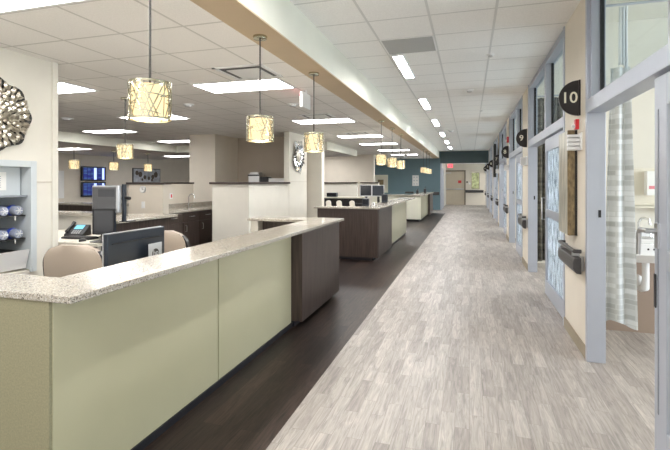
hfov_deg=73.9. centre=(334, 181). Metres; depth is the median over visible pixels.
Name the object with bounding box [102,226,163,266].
computer monitor
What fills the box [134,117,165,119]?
diffuser
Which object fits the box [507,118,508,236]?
wall
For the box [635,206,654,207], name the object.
wall shelf
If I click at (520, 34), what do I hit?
ceiling
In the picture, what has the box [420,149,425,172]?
pendant lamp
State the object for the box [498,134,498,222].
wall
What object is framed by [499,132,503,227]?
trim
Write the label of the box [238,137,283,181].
wall
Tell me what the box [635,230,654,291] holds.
sink
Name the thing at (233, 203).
wall
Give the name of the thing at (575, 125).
light
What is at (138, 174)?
framed picture
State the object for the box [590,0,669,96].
window
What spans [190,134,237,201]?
wall column
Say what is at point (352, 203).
card holder
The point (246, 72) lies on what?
grille
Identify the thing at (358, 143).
recessed light
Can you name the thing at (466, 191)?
handrail
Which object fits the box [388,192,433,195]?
countertop
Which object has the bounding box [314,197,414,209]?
countertop
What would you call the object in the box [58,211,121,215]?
countertop
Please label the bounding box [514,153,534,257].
door
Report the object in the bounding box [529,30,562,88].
trim
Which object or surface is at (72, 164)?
pendant lamp
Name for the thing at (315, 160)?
wall
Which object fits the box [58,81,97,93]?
recessed light
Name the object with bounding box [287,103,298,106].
smoke detector
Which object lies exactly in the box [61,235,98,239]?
keyboard
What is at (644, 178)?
holder
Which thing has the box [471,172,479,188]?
framed picture
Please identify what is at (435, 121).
recessed light
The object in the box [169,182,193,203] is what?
wall
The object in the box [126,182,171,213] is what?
wall
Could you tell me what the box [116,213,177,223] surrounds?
countertop
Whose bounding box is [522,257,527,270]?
baseboard
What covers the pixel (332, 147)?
soffit
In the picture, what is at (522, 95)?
trim
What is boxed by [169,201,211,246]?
base cabinet
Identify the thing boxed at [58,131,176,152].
trim
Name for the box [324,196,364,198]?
countertop
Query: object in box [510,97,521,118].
trim
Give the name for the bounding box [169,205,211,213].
countertop
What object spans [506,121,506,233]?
trim
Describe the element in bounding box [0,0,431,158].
ceiling
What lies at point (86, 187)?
monitor
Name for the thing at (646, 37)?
wall
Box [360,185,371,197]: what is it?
computer monitor
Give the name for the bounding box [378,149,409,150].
recessed light
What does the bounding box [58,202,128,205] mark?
countertop
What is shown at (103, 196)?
display
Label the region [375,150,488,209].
wall
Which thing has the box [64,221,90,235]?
desk phone
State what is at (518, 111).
window
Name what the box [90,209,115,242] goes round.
computer monitor
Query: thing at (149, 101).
pendant lamp
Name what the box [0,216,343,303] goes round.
countertop
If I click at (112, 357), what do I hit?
reception desk
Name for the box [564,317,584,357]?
baseboard
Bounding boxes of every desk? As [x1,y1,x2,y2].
[0,216,343,449]
[58,229,101,248]
[314,197,414,259]
[372,192,433,221]
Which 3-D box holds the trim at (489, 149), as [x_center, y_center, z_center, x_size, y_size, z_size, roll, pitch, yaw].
[7.487,-0.055,21.376,0.137,3.050,0.055,0,0,17]
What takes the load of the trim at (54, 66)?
attached to the wall at (29, 74)
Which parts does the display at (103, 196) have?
reflection panel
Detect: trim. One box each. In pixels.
[51,62,57,247]
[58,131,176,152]
[177,142,327,152]
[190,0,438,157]
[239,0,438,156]
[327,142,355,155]
[373,154,374,181]
[440,163,441,209]
[486,163,487,207]
[489,149,490,211]
[492,144,492,213]
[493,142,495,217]
[497,135,497,224]
[499,42,669,163]
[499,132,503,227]
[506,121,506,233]
[509,116,514,242]
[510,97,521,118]
[522,95,522,256]
[528,85,536,271]
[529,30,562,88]
[563,26,564,325]
[585,0,605,363]
[606,262,654,333]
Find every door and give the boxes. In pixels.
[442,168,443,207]
[446,170,465,204]
[488,171,488,209]
[490,169,491,213]
[496,167,502,220]
[502,162,513,234]
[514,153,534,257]
[541,130,600,317]
[636,71,669,449]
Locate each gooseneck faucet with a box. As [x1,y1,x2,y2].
[185,193,194,207]
[637,217,653,238]
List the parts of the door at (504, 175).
frame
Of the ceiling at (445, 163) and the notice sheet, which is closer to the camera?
the notice sheet
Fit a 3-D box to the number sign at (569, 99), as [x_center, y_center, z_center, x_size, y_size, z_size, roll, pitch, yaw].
[2.072,-0.737,3.939,0.170,0.310,0.060,0,0,17]
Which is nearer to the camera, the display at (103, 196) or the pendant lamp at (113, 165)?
the display at (103, 196)
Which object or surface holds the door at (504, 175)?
in the wall at (508, 118)
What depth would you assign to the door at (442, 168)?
24.54 m
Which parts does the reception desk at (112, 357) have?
panel, panel, panel, return panel, wood panel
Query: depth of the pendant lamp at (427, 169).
17.99 m
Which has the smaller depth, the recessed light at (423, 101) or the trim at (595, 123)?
the trim at (595, 123)
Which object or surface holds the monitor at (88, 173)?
attached to the wall at (172, 170)
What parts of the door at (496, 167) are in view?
frame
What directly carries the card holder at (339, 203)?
on the reception desk at (365, 232)
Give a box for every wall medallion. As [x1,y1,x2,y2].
[0,77,31,150]
[293,141,304,173]
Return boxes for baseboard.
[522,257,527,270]
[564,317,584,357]
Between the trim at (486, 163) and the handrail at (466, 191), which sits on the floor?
the trim at (486, 163)
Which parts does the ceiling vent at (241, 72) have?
plate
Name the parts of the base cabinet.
drawer, door, drawer, door, drawer, door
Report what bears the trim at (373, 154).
attached to the wall at (359, 168)
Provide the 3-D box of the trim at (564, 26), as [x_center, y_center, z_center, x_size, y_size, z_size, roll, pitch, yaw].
[2.398,-0.055,4.528,0.137,3.050,0.055,0,0,17]
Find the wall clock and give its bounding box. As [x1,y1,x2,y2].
[140,186,145,192]
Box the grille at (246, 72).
[219,66,276,78]
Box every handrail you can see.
[465,190,483,192]
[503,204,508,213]
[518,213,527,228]
[558,240,583,273]
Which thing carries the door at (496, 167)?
in the wall
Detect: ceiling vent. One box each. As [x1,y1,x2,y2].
[212,64,282,79]
[298,113,335,118]
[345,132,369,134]
[379,35,436,54]
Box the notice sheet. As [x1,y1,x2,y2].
[58,171,63,197]
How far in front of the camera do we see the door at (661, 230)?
2.29 m
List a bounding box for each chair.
[43,244,101,276]
[164,230,190,252]
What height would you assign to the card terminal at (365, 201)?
0.155 m
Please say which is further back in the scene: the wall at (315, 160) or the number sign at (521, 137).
the wall at (315, 160)
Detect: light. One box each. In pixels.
[0,0,93,13]
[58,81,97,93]
[58,148,88,149]
[82,129,135,133]
[117,114,189,120]
[157,140,189,142]
[165,155,189,156]
[189,78,295,93]
[291,118,355,123]
[337,134,383,137]
[358,143,396,144]
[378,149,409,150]
[392,54,414,78]
[418,98,430,109]
[431,119,439,125]
[571,119,578,129]
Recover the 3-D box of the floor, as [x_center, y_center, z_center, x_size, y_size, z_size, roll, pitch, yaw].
[0.003,1.520,14.363,18.700,0.100,31.900,0,0,17]
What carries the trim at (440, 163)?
attached to the wall at (443, 164)
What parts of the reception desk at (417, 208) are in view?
cream panel, panel, wood panel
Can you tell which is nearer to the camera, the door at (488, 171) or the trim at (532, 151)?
the trim at (532, 151)
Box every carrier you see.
[0,205,22,214]
[0,206,8,216]
[0,228,22,238]
[0,230,7,239]
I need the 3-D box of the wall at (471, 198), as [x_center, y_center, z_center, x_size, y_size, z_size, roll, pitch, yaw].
[8.290,0.120,28.391,2.655,2.700,0.150,0,0,17]
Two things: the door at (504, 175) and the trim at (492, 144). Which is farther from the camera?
the trim at (492, 144)
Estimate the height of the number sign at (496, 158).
0.310 m
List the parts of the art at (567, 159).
plate, edge trim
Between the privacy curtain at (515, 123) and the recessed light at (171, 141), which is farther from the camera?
the recessed light at (171, 141)
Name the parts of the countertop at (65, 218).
panel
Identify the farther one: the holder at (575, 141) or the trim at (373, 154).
the trim at (373, 154)
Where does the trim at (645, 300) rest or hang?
attached to the wall at (646, 37)
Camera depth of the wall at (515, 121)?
11.59 m
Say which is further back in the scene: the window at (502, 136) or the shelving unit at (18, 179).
the window at (502, 136)
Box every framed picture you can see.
[132,168,159,181]
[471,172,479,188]
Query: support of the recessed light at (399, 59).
in the ceiling at (520, 34)
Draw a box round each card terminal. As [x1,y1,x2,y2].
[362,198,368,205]
[382,194,387,202]
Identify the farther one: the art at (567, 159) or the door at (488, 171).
the door at (488, 171)
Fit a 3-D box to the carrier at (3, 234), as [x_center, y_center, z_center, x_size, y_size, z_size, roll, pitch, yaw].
[-3.179,0.495,4.136,0.302,0.110,0.110,0,0,17]
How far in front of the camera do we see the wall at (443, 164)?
27.07 m
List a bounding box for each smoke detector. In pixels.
[61,117,73,120]
[183,103,193,106]
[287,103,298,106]
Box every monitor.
[81,166,105,180]
[81,182,105,196]
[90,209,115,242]
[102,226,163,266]
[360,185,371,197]
[372,185,383,202]
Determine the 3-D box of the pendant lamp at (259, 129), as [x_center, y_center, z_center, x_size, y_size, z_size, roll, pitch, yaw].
[-0.628,-0.777,3.731,0.226,0.886,0.224,0,0,-31]
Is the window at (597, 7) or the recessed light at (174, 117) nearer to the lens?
the window at (597, 7)
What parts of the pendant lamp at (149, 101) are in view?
lamp shade, rod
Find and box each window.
[375,175,387,192]
[500,129,505,159]
[510,109,520,152]
[530,63,553,138]
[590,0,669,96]
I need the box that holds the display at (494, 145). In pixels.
[493,144,497,176]
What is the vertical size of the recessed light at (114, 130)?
0.010 m
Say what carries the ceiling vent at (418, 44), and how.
in the ceiling at (520, 34)
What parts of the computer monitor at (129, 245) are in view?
vesa plate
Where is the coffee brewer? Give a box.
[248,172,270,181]
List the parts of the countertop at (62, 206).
wood panel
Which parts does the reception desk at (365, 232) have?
wood panel, wood panel, panel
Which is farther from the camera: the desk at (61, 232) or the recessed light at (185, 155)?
the recessed light at (185, 155)
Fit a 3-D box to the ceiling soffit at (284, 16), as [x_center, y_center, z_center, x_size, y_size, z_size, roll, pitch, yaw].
[1.543,-1.456,10.816,0.300,0.448,26.000,0,0,17]
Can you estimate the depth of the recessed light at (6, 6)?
3.04 m
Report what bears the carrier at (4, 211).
on the shelving unit at (18, 179)
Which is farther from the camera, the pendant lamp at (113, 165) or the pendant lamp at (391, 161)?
the pendant lamp at (113, 165)
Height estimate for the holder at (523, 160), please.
0.150 m
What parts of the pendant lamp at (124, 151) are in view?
lamp shade, rod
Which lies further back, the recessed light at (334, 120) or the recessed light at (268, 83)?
the recessed light at (334, 120)
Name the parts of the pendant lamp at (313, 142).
rod, lamp shade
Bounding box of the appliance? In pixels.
[269,178,283,181]
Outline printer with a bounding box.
[327,193,337,196]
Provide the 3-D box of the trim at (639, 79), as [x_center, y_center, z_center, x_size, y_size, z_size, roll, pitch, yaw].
[3.330,-0.615,7.615,0.137,0.110,13.895,0,0,17]
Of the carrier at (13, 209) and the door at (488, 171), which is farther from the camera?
the door at (488, 171)
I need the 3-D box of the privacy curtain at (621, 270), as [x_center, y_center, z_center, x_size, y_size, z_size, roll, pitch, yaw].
[3.488,-0.141,3.593,2.400,2.842,0.064,0,0,17]
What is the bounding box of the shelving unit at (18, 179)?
[0,160,36,272]
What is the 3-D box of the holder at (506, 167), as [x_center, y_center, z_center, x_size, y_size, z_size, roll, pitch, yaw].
[4.237,-0.350,10.995,0.105,0.150,0.100,0,0,17]
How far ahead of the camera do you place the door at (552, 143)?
5.42 m
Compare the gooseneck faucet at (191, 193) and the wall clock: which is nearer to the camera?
the wall clock
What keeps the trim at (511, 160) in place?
attached to the wall at (508, 118)
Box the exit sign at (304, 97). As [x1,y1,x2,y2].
[299,90,309,109]
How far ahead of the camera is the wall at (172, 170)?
17.50 m
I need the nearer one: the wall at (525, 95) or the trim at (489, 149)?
the wall at (525, 95)
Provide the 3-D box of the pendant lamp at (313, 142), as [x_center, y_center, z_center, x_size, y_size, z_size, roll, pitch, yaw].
[-0.237,-0.777,4.991,0.226,0.886,0.224,0,0,-10]
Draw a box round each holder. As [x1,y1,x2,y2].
[336,200,341,206]
[349,201,355,206]
[504,164,508,170]
[520,156,527,165]
[567,132,582,150]
[634,168,654,204]
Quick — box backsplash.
[169,201,211,208]
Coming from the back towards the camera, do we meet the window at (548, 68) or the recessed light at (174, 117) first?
the recessed light at (174, 117)
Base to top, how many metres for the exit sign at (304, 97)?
0.240 m
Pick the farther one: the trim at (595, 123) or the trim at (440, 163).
the trim at (440, 163)
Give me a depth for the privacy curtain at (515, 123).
11.06 m
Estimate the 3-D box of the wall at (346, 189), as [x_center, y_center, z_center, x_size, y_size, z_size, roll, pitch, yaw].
[-0.132,0.745,17.548,3.200,1.450,3.200,0,0,17]
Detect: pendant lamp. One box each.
[68,147,79,168]
[109,150,118,169]
[117,97,133,158]
[127,0,171,122]
[144,153,151,170]
[246,34,273,141]
[304,72,323,151]
[376,120,386,164]
[387,128,396,166]
[396,134,404,168]
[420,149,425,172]
[425,151,428,172]
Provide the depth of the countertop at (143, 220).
6.07 m
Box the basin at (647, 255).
[636,238,654,262]
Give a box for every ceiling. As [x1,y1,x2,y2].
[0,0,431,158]
[58,142,349,159]
[290,0,667,150]
[445,163,485,163]
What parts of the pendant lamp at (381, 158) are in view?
rod, lamp shade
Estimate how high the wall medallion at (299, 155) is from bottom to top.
0.863 m
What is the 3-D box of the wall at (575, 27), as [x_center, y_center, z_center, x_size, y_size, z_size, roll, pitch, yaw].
[2.269,-0.055,4.081,0.125,3.050,0.875,0,0,17]
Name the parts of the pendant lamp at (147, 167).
lamp shade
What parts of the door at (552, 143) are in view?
handle, glass panel, frame, glass panel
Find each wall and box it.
[0,47,50,275]
[58,153,189,202]
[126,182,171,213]
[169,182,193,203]
[209,132,306,241]
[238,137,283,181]
[307,145,323,216]
[324,155,372,196]
[324,182,378,204]
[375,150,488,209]
[442,163,445,205]
[446,164,485,204]
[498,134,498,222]
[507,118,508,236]
[515,121,521,237]
[523,87,527,263]
[537,94,558,263]
[565,0,584,343]
[606,17,667,229]
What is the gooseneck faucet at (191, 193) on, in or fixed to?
on the countertop
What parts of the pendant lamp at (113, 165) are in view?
lamp shade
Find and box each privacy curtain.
[515,123,521,231]
[537,95,562,264]
[606,0,667,329]
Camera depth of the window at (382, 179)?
24.03 m
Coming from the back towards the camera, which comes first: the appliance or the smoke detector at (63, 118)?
the appliance
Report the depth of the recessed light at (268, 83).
5.62 m
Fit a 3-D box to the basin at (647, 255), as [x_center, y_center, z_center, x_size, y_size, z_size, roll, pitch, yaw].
[2.885,0.640,4.122,0.540,0.190,0.480,0,0,17]
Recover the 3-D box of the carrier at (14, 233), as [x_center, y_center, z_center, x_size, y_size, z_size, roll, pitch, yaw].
[-3.139,0.495,4.270,0.302,0.110,0.110,0,0,17]
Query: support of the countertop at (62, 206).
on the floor
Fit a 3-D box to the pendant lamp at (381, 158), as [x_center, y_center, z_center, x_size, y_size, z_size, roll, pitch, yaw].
[0.922,-0.777,8.862,0.226,0.886,0.224,0,0,44]
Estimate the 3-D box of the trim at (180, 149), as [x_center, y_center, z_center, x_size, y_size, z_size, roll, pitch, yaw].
[-2.844,-1.100,14.397,5.470,0.240,0.120,0,0,17]
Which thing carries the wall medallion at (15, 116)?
attached to the wall at (29, 74)
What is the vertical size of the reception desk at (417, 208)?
0.990 m
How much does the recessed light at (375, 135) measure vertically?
0.010 m
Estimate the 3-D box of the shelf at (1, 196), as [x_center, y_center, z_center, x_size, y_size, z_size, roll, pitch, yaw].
[-3.152,0.138,3.866,0.090,0.015,0.940,0,0,17]
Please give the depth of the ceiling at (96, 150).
14.93 m
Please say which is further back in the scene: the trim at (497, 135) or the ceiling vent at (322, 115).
the trim at (497, 135)
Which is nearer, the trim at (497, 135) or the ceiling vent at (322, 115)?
the ceiling vent at (322, 115)
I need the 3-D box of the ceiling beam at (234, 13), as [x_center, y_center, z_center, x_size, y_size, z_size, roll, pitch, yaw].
[1.543,-1.226,10.816,0.300,0.012,26.000,0,0,17]
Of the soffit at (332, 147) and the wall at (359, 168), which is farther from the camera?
the wall at (359, 168)
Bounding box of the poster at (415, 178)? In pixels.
[412,175,418,185]
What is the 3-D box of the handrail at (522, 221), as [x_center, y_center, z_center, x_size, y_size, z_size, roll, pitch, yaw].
[3.230,0.671,7.653,0.102,0.205,0.680,0,0,17]
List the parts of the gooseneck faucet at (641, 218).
spout, deck plate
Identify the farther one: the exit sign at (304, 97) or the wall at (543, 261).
the wall at (543, 261)
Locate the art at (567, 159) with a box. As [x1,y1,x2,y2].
[559,130,576,235]
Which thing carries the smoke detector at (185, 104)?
attached to the ceiling at (100, 45)
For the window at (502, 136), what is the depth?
14.20 m
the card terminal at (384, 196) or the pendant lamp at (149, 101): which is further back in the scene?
the card terminal at (384, 196)
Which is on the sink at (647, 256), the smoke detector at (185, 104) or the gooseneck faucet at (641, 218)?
the gooseneck faucet at (641, 218)
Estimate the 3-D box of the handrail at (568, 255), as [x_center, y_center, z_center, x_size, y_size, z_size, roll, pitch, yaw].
[2.137,0.671,4.035,0.102,0.205,0.680,0,0,17]
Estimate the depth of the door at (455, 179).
28.43 m
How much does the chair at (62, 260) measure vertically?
0.975 m
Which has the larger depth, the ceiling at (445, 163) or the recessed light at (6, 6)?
the ceiling at (445, 163)
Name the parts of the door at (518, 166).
frame, glass panel, glass panel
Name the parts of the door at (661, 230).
handle, frame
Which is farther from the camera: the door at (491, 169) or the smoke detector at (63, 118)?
the door at (491, 169)
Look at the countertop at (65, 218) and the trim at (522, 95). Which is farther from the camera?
the trim at (522, 95)
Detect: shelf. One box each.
[0,195,27,197]
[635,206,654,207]
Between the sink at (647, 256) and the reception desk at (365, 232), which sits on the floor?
the reception desk at (365, 232)
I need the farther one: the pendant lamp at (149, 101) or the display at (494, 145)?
the display at (494, 145)
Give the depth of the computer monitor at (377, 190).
12.17 m
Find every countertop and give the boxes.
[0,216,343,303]
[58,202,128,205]
[58,202,128,215]
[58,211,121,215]
[58,211,121,249]
[101,213,177,250]
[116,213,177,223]
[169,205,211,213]
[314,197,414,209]
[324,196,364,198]
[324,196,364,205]
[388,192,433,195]
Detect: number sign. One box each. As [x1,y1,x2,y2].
[494,154,498,163]
[501,146,508,157]
[516,129,526,146]
[558,80,580,115]
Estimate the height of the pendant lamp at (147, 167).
0.626 m
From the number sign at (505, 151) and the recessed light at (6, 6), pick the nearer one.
the recessed light at (6, 6)
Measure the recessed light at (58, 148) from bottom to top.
0.010 m
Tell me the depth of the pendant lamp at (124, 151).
6.42 m
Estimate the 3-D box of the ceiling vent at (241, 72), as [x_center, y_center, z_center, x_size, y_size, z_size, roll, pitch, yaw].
[-0.960,-1.214,4.949,0.580,0.012,0.560,0,0,17]
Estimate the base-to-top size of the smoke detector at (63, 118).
0.045 m
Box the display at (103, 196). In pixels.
[92,184,135,221]
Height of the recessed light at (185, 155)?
0.010 m
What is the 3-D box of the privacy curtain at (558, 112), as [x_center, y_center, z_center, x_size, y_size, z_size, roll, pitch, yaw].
[4.516,-0.090,7.308,2.220,2.980,0.084,0,0,17]
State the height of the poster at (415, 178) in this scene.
0.560 m
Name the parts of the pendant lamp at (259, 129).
rod, lamp shade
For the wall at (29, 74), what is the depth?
4.39 m
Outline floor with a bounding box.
[143,205,654,449]
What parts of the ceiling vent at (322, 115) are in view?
plate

